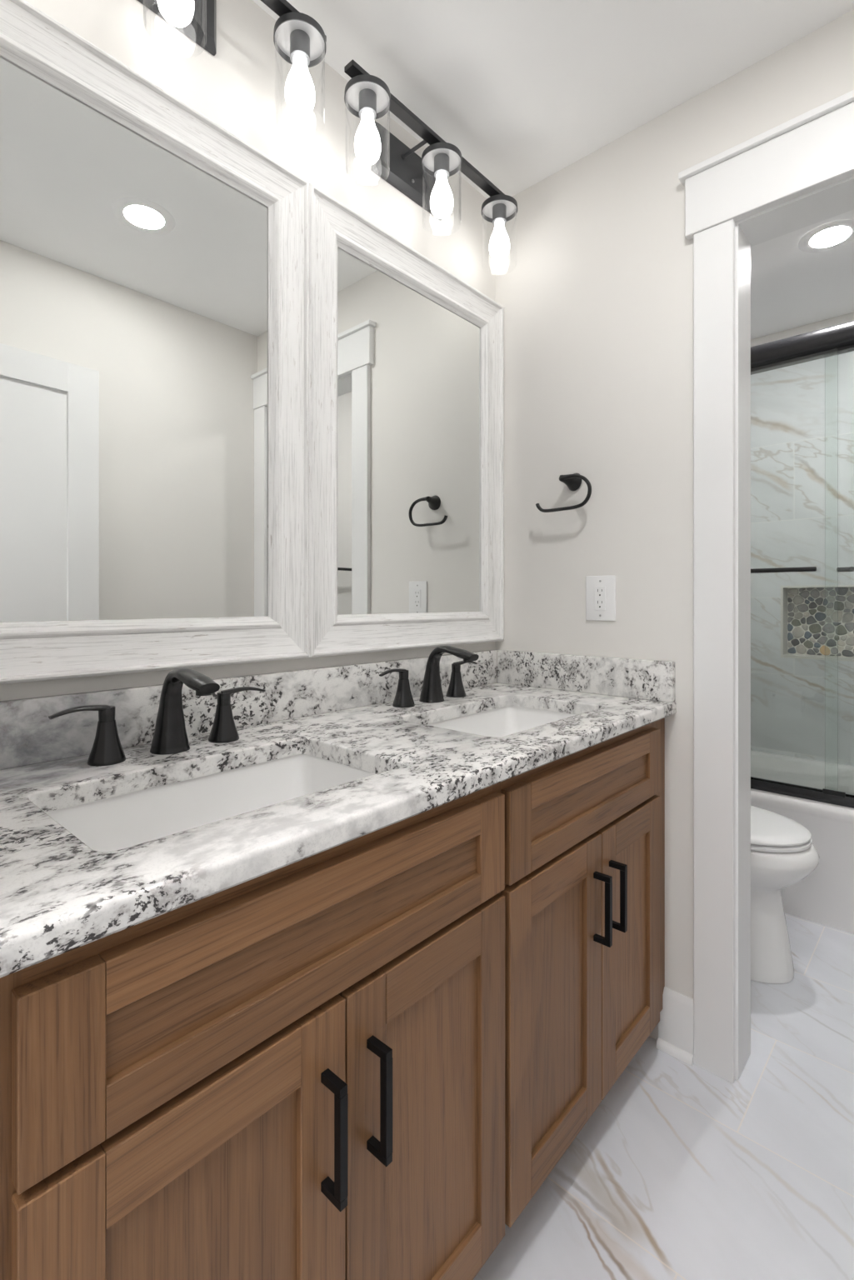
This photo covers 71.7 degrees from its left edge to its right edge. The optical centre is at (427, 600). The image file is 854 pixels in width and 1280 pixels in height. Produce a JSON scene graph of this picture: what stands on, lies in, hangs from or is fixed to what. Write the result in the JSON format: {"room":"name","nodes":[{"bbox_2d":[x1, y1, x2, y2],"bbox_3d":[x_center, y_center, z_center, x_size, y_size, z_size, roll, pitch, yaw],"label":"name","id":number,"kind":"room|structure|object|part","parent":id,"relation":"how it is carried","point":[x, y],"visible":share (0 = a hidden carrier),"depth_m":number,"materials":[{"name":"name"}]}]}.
{"room":"bathroom","nodes":[
{"label":"bathroom","id":0,"kind":"room"},
{"bbox_2d":[0,0,494,700],"bbox_3d":[0.223,-0.059,1.995,0.110,2.437,3.385,0,0,42],"label":"wall","id":1,"kind":"structure","parent":0,"point":[234,87],"depth_m":1.28,"materials":[{"name":"beige paint"}]},
{"bbox_2d":[0,0,309,684],"bbox_3d":[-0.528,-0.406,1.057,0.036,1.068,0.756,0,0,42],"label":"wall mirror","id":2,"kind":"object","parent":1,"relation":"attached to","point":[154,261],"visible":1,"depth_m":1.07,"materials":[{"name":"white wood"}]},
{"bbox_3d":[-0.528,-0.892,1.057,0.036,0.095,0.756,0,0,42],"label":"frame rail","id":3,"kind":"part","parent":2,"relation":"part of","materials":[{"name":"white wood"}]},
{"bbox_3d":[-0.528,0.081,1.057,0.036,0.095,0.756,0,0,42],"label":"frame rail","id":4,"kind":"part","parent":2,"relation":"part of","materials":[{"name":"white wood"}]},
{"bbox_2d":[137,0,216,55],"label":"vanity light","id":5,"kind":"object","parent":1,"relation":"attached to","point":[197,19],"depth_m":1.14,"materials":[{"name":"grey metal"}]},
{"bbox_3d":[-0.430,-1.056,1.011,0.100,0.167,0.100,0,0,42],"label":"lamp shade","id":6,"kind":"part","parent":5,"relation":"part of","materials":[{"name":"clear glass"}]},
{"bbox_3d":[-0.430,-1.048,1.011,0.060,0.105,0.060,0,0,42],"label":"bulb","id":7,"kind":"part","parent":5,"relation":"part of","materials":[{"name":"white glass"}]},
{"bbox_2d":[0,649,497,769],"bbox_3d":[-0.281,0.209,1.342,0.020,0.104,1.517,0,0,42],"label":"backsplash","id":8,"kind":"structure","parent":1,"relation":"attached to","point":[27,735],"depth_m":1.17,"materials":[{"name":"white stone"}]},
{"bbox_2d":[260,0,326,127],"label":"vanity light","id":9,"kind":"object","parent":1,"relation":"attached to","point":[299,39],"depth_m":1.18,"materials":[{"name":"white glass"}]},
{"bbox_3d":[-0.258,-1.056,1.201,0.100,0.167,0.100,0,0,42],"label":"lamp shade","id":10,"kind":"part","parent":9,"relation":"part of","materials":[{"name":"clear glass"}]},
{"bbox_3d":[-0.258,-1.048,1.201,0.060,0.105,0.060,0,0,42],"label":"bulb","id":11,"kind":"part","parent":9,"relation":"part of","materials":[{"name":"white glass"}]},
{"bbox_2d":[309,182,504,657],"bbox_3d":[-0.020,-0.406,1.618,0.036,1.068,0.756,0,0,42],"label":"wall mirror","id":12,"kind":"object","parent":1,"relation":"attached to","point":[407,356],"visible":0.98,"depth_m":1.55,"materials":[{"name":"white wood"}]},
{"bbox_3d":[-0.020,0.081,1.618,0.036,0.095,0.756,0,0,42],"label":"frame rail","id":13,"kind":"part","parent":12,"relation":"part of","materials":[{"name":"white wood"}]},
{"bbox_3d":[-0.020,-0.892,1.618,0.036,0.095,0.756,0,0,42],"label":"frame rail","id":14,"kind":"part","parent":12,"relation":"part of","materials":[{"name":"white wood"}]},
{"bbox_2d":[337,247,480,614],"bbox_3d":[-0.028,-0.406,1.625,0.010,0.890,0.578,0,0,42],"label":"mirror glass","id":15,"kind":"object","parent":12,"relation":"on","point":[409,357],"depth_m":1.58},
{"bbox_2d":[344,59,517,260],"bbox_3d":[0.013,-1.097,1.550,0.174,0.250,0.626,0,0,42],"label":"vanity light","id":16,"kind":"object","parent":1,"relation":"attached to","point":[423,179],"visible":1,"depth_m":1.51,"materials":[{"name":"grey metal"}]},
{"bbox_3d":[-0.134,-1.048,1.337,0.060,0.105,0.060,0,0,42],"label":"bulb","id":17,"kind":"part","parent":16,"relation":"part of","materials":[{"name":"white glass"}]},
{"bbox_3d":[-0.134,-1.056,1.337,0.100,0.167,0.100,0,0,42],"label":"lamp shade","id":18,"kind":"part","parent":16,"relation":"part of","materials":[{"name":"clear glass"}]},
{"bbox_3d":[-0.032,-1.173,1.534,0.085,0.015,0.015,0,0,42],"label":"arm","id":19,"kind":"part","parent":16,"relation":"part of","materials":[{"name":"grey metal"}]},
{"bbox_3d":[0.024,-1.173,1.596,0.085,0.015,0.015,0,0,42],"label":"arm","id":20,"kind":"part","parent":16,"relation":"part of","materials":[{"name":"grey metal"}]},
{"bbox_3d":[0.038,-1.048,1.527,0.060,0.105,0.060,0,0,42],"label":"bulb","id":21,"kind":"part","parent":16,"relation":"part of","materials":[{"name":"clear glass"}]},
{"bbox_3d":[0.210,-1.048,1.717,0.060,0.105,0.060,0,0,42],"label":"bulb","id":22,"kind":"part","parent":16,"relation":"part of","materials":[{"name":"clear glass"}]},
{"bbox_2d":[252,0,853,339],"bbox_3d":[0.793,-1.302,1.478,1.650,0.050,3.385,0,0,42],"label":"ceiling","id":23,"kind":"structure","parent":0,"point":[525,91],"depth_m":1.42,"materials":[{"name":"white paint"}]},
{"bbox_2d":[798,219,853,252],"bbox_3d":[1.413,-1.275,2.073,0.191,0.004,0.191,0,0,42],"label":"recessed light","id":24,"kind":"object","parent":23,"relation":"in","point":[835,234],"visible":1,"depth_m":2.07,"materials":[{"name":"white paint"}]},
{"bbox_2d":[473,913,853,1279],"bbox_3d":[0.793,1.185,1.478,1.650,0.050,3.385,0,0,42],"label":"floor","id":25,"kind":"structure","parent":0,"point":[682,1171],"depth_m":1.22,"materials":[{"name":"white stone"}]},
{"bbox_2d":[0,717,664,1279],"bbox_3d":[-0.066,0.727,1.147,0.594,0.867,1.515,0,0,42],"label":"vanity cabinet","id":26,"kind":"object","parent":25,"relation":"on","point":[367,1057],"visible":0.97,"depth_m":0.73,"materials":[{"name":"brown wood"}]},
{"bbox_3d":[-0.220,0.520,0.603,0.020,0.068,0.206,0,0,42],"label":"rail","id":27,"kind":"part","parent":26,"relation":"part of","materials":[{"name":"brown wood"}]},
{"bbox_3d":[-0.222,0.765,0.605,0.008,0.435,0.218,0,0,42],"label":"door","id":28,"kind":"part","parent":26,"relation":"part of","materials":[{"name":"brown wood"}]},
{"bbox_3d":[-0.121,0.312,0.742,0.020,0.039,0.662,0,0,42],"label":"frame rail","id":29,"kind":"part","parent":26,"relation":"part of","materials":[{"name":"brown wood"}]},
{"bbox_3d":[-0.106,0.342,0.729,0.020,0.048,0.545,0,0,42],"label":"rail","id":30,"kind":"part","parent":26,"relation":"part of","materials":[{"name":"brown wood"}]},
{"bbox_3d":[-0.108,0.397,0.731,0.008,0.074,0.557,0,0,42],"label":"drawer","id":31,"kind":"part","parent":26,"relation":"part of","materials":[{"name":"brown wood"}]},
{"bbox_3d":[-0.106,0.451,0.729,0.020,0.048,0.545,0,0,42],"label":"rail","id":32,"kind":"part","parent":26,"relation":"part of","materials":[{"name":"brown wood"}]},
{"bbox_3d":[-0.108,0.624,0.686,0.036,0.139,0.011,0,0,42],"label":"handle","id":33,"kind":"part","parent":26,"relation":"part of","materials":[{"name":"black metal"}]},
{"bbox_2d":[0,649,676,978],"bbox_3d":[-0.077,0.225,1.157,0.571,0.135,1.517,0,0,42],"label":"countertop","id":34,"kind":"structure","parent":26,"relation":"on","point":[59,895],"depth_m":0.95,"materials":[{"name":"white stone"}]},
{"bbox_2d":[48,668,264,766],"bbox_3d":[-0.409,0.188,0.998,0.173,0.146,0.370,0,0,42],"label":"faucet","id":35,"kind":"object","parent":34,"relation":"on","point":[170,736],"visible":1,"depth_m":1.01,"materials":[{"name":"black metal"}]},
{"bbox_3d":[-0.543,0.180,0.934,0.025,0.029,0.095,0,0,42],"label":"lever","id":36,"kind":"part","parent":35,"relation":"part of","materials":[{"name":"black metal"}]},
{"bbox_3d":[-0.520,0.228,0.960,0.056,0.066,0.056,0,0,42],"label":"valve handle","id":37,"kind":"part","parent":35,"relation":"part of","materials":[{"name":"black metal"}]},
{"bbox_3d":[-0.409,0.188,0.998,0.173,0.146,0.063,0,0,42],"label":"spout","id":38,"kind":"part","parent":35,"relation":"part of","materials":[{"name":"black metal"}]},
{"bbox_3d":[-0.382,0.228,1.112,0.056,0.066,0.056,0,0,42],"label":"valve handle","id":39,"kind":"part","parent":35,"relation":"part of","materials":[{"name":"black metal"}]},
{"bbox_3d":[-0.358,0.180,1.138,0.025,0.029,0.095,0,0,42],"label":"lever","id":40,"kind":"part","parent":35,"relation":"part of","materials":[{"name":"black metal"}]},
{"bbox_2d":[45,754,375,851],"bbox_3d":[-0.286,0.367,0.873,0.328,0.150,0.504,0,0,42],"label":"sink","id":41,"kind":"object","parent":34,"relation":"in","point":[124,821],"visible":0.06,"depth_m":0.98,"materials":[{"name":"white ceramic"}]},
{"bbox_2d":[379,645,479,707],"bbox_3d":[0.053,0.188,1.507,0.173,0.146,0.370,0,0,42],"label":"faucet","id":42,"kind":"object","parent":34,"relation":"on","point":[432,691],"visible":1,"depth_m":1.52,"materials":[{"name":"black metal"}]},
{"bbox_3d":[-0.082,0.180,1.443,0.025,0.029,0.095,0,0,42],"label":"lever","id":43,"kind":"part","parent":42,"relation":"part of","materials":[{"name":"black metal"}]},
{"bbox_3d":[-0.058,0.228,1.469,0.056,0.066,0.056,0,0,42],"label":"valve handle","id":44,"kind":"part","parent":42,"relation":"part of","materials":[{"name":"black metal"}]},
{"bbox_3d":[0.053,0.188,1.507,0.173,0.146,0.063,0,0,42],"label":"spout","id":45,"kind":"part","parent":42,"relation":"part of","materials":[{"name":"black metal"}]},
{"bbox_3d":[0.080,0.228,1.621,0.056,0.066,0.056,0,0,42],"label":"valve handle","id":46,"kind":"part","parent":42,"relation":"part of","materials":[{"name":"black metal"}]},
{"bbox_3d":[0.103,0.180,1.647,0.025,0.029,0.095,0,0,42],"label":"lever","id":47,"kind":"part","parent":42,"relation":"part of","materials":[{"name":"black metal"}]},
{"bbox_2d":[426,705,575,737],"bbox_3d":[0.183,0.367,1.390,0.328,0.150,0.504,0,0,42],"label":"sink","id":48,"kind":"object","parent":34,"relation":"in","point":[507,720],"visible":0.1,"depth_m":1.59,"materials":[{"name":"white ceramic"}]},
{"bbox_3d":[-0.060,0.624,0.740,0.036,0.139,0.011,0,0,42],"label":"handle","id":49,"kind":"part","parent":26,"relation":"part of","materials":[{"name":"black metal"}]},
{"bbox_3d":[0.009,0.520,0.856,0.020,0.068,0.205,0,0,42],"label":"rail","id":50,"kind":"part","parent":26,"relation":"part of","materials":[{"name":"brown wood"}]},
{"bbox_3d":[0.007,0.765,0.858,0.008,0.435,0.217,0,0,42],"label":"door","id":51,"kind":"part","parent":26,"relation":"part of","materials":[{"name":"brown wood"}]},
{"bbox_3d":[0.009,1.011,0.856,0.020,0.068,0.205,0,0,42],"label":"rail","id":52,"kind":"part","parent":26,"relation":"part of","materials":[{"name":"brown wood"}]},
{"bbox_3d":[0.244,0.520,1.115,0.020,0.068,0.204,0,0,42],"label":"rail","id":53,"kind":"part","parent":26,"relation":"part of","materials":[{"name":"brown wood"}]},
{"bbox_3d":[0.242,0.765,1.117,0.008,0.435,0.216,0,0,42],"label":"door","id":54,"kind":"part","parent":26,"relation":"part of","materials":[{"name":"brown wood"}]},
{"bbox_3d":[0.244,1.011,1.115,0.020,0.068,0.204,0,0,42],"label":"rail","id":55,"kind":"part","parent":26,"relation":"part of","materials":[{"name":"brown wood"}]},
{"bbox_3d":[0.337,0.312,1.248,0.020,0.039,0.642,0,0,42],"label":"frame rail","id":56,"kind":"part","parent":26,"relation":"part of","materials":[{"name":"brown wood"}]},
{"bbox_3d":[0.352,0.342,1.234,0.020,0.048,0.526,0,0,42],"label":"rail","id":57,"kind":"part","parent":26,"relation":"part of","materials":[{"name":"brown wood"}]},
{"bbox_3d":[0.350,0.397,1.236,0.008,0.074,0.538,0,0,42],"label":"drawer","id":58,"kind":"part","parent":26,"relation":"part of","materials":[{"name":"brown wood"}]},
{"bbox_3d":[0.352,0.451,1.234,0.020,0.048,0.526,0,0,42],"label":"rail","id":59,"kind":"part","parent":26,"relation":"part of","materials":[{"name":"brown wood"}]},
{"bbox_3d":[0.356,0.624,1.198,0.036,0.139,0.011,0,0,42],"label":"handle","id":60,"kind":"part","parent":26,"relation":"part of","materials":[{"name":"black metal"}]},
{"bbox_3d":[0.404,0.624,1.250,0.036,0.139,0.011,0,0,42],"label":"handle","id":61,"kind":"part","parent":26,"relation":"part of","materials":[{"name":"black metal"}]},
{"bbox_3d":[0.466,0.520,1.360,0.020,0.068,0.187,0,0,42],"label":"rail","id":62,"kind":"part","parent":26,"relation":"part of","materials":[{"name":"brown wood"}]},
{"bbox_3d":[0.464,0.765,1.362,0.008,0.435,0.199,0,0,42],"label":"door","id":63,"kind":"part","parent":26,"relation":"part of","materials":[{"name":"brown wood"}]},
{"bbox_3d":[0.466,1.011,1.360,0.020,0.068,0.187,0,0,42],"label":"rail","id":64,"kind":"part","parent":26,"relation":"part of","materials":[{"name":"brown wood"}]},
{"bbox_2d":[750,805,819,984],"bbox_3d":[0.885,0.768,2.032,0.779,0.780,0.424,0,0,42],"label":"toilet","id":65,"kind":"object","parent":25,"relation":"on","point":[783,852],"visible":0.27,"depth_m":1.80,"materials":[{"name":"white ceramic"}]},
{"bbox_3d":[0.960,0.712,1.964,0.533,0.024,0.360,0,0,42],"label":"lid","id":66,"kind":"part","parent":65,"relation":"part of","materials":[{"name":"white plastic"}]},
{"bbox_3d":[0.962,0.735,1.963,0.533,0.013,0.362,0,0,42],"label":"seat","id":67,"kind":"part","parent":65,"relation":"part of","materials":[{"name":"white plastic"}]},
{"bbox_2d":[750,750,853,934],"bbox_3d":[1.619,0.945,2.388,1.428,0.430,0.685,0,0,42],"label":"bathtub","id":68,"kind":"object","parent":25,"relation":"on","point":[826,897],"visible":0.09,"depth_m":2.14,"materials":[{"name":"white ceramic"}]},
{"bbox_2d":[750,320,853,808],"bbox_3d":[1.431,-0.133,2.182,1.404,1.724,0.125,0,0,42],"label":"shower door","id":69,"kind":"structure","parent":68,"relation":"on","point":[837,339],"depth_m":2.16,"materials":[{"name":"black metal"}]},
{"bbox_3d":[1.196,-0.099,2.377,0.755,1.633,0.006,0,0,42],"label":"glass panel","id":70,"kind":"part","parent":69,"relation":"part of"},
{"bbox_2d":[495,9,853,1039],"bbox_3d":[0.788,-0.059,1.473,1.430,2.437,0.112,0,0,42],"label":"wall","id":71,"kind":"structure","parent":0,"point":[594,283],"depth_m":1.62,"materials":[{"name":"beige paint"}]},
{"bbox_2d":[535,472,591,512],"bbox_3d":[0.404,-0.315,1.708,0.176,0.115,0.069,0,0,42],"label":"towel ring","id":72,"kind":"object","parent":71,"relation":"attached to","point":[573,482],"visible":1,"depth_m":1.69,"materials":[{"name":"black metal"}]},
{"bbox_3d":[0.413,-0.346,1.702,0.052,0.053,0.065,0,0,42],"label":"post","id":73,"kind":"part","parent":72,"relation":"part of","materials":[{"name":"black metal"}]},
{"bbox_2d":[585,575,615,620],"bbox_3d":[0.488,-0.007,1.663,0.089,0.127,0.008,0,0,42],"label":"wall outlet","id":74,"kind":"object","parent":71,"relation":"attached to","point":[600,590],"visible":1,"depth_m":1.66,"materials":[{"name":"white plastic"}]},
{"bbox_2d":[594,586,605,609],"bbox_3d":[0.486,-0.007,1.662,0.034,0.067,0.003,0,0,42],"label":"receptacle","id":75,"kind":"object","parent":74,"relation":"attached to","point":[599,592],"depth_m":1.66,"materials":[{"name":"white plastic"}]},
{"bbox_2d":[655,986,693,1065],"bbox_3d":[0.637,1.085,1.515,0.089,0.151,0.028,0,0,42],"label":"baseboard","id":76,"kind":"structure","parent":71,"relation":"attached to","point":[675,1038],"depth_m":1.51,"materials":[{"name":"white paint"}]},
{"bbox_2d":[693,219,734,1083],"bbox_3d":[0.707,0.121,1.457,0.092,2.078,0.019,0,0,42],"label":"trim","id":77,"kind":"structure","parent":71,"relation":"attached to","point":[714,247],"depth_m":1.45,"materials":[{"name":"white paint"}]},
{"bbox_2d":[678,90,853,239],"bbox_3d":[0.956,-0.998,1.220,0.840,0.160,0.036,0,0,42],"label":"trim","id":78,"kind":"structure","parent":71,"relation":"attached to","point":[813,150],"depth_m":1.36,"materials":[{"name":"white paint"}]},
{"bbox_2d":[735,175,853,1079],"bbox_3d":[1.018,0.115,1.265,0.652,2.090,0.112,0,0,42],"label":"trim","id":79,"kind":"structure","parent":71,"relation":"attached to","point":[837,197],"depth_m":1.44,"materials":[{"name":"white paint"}]},
{"bbox_2d":[750,206,853,246],"bbox_3d":[1.056,0.050,1.322,0.829,2.220,0.024,0,0,42],"label":"trim","id":80,"kind":"structure","parent":71,"relation":"attached to","point":[851,208],"depth_m":1.45,"materials":[{"name":"white paint"}]},
{"bbox_2d":[750,311,853,346],"bbox_3d":[1.884,-1.191,2.681,1.430,0.172,0.096,0,0,42],"label":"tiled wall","id":81,"kind":"structure","parent":0,"point":[849,317],"depth_m":2.74,"materials":[{"name":"beige paint"}]},
{"bbox_2d":[750,350,853,765],"bbox_3d":[1.883,-0.172,2.680,1.430,1.865,0.100,0,0,42],"label":"wall tile","id":82,"kind":"structure","parent":81,"relation":"attached to","point":[794,407],"depth_m":2.75,"materials":[{"name":"stone"}]},
{"bbox_2d":[780,585,853,661],"bbox_3d":[1.911,0.099,2.651,0.549,0.339,0.102,0,0,42],"label":"shower niche","id":83,"kind":"object","parent":82,"relation":"attached to","point":[808,613],"visible":0.98,"depth_m":2.77,"materials":[{"name":"stone"}]}
]}

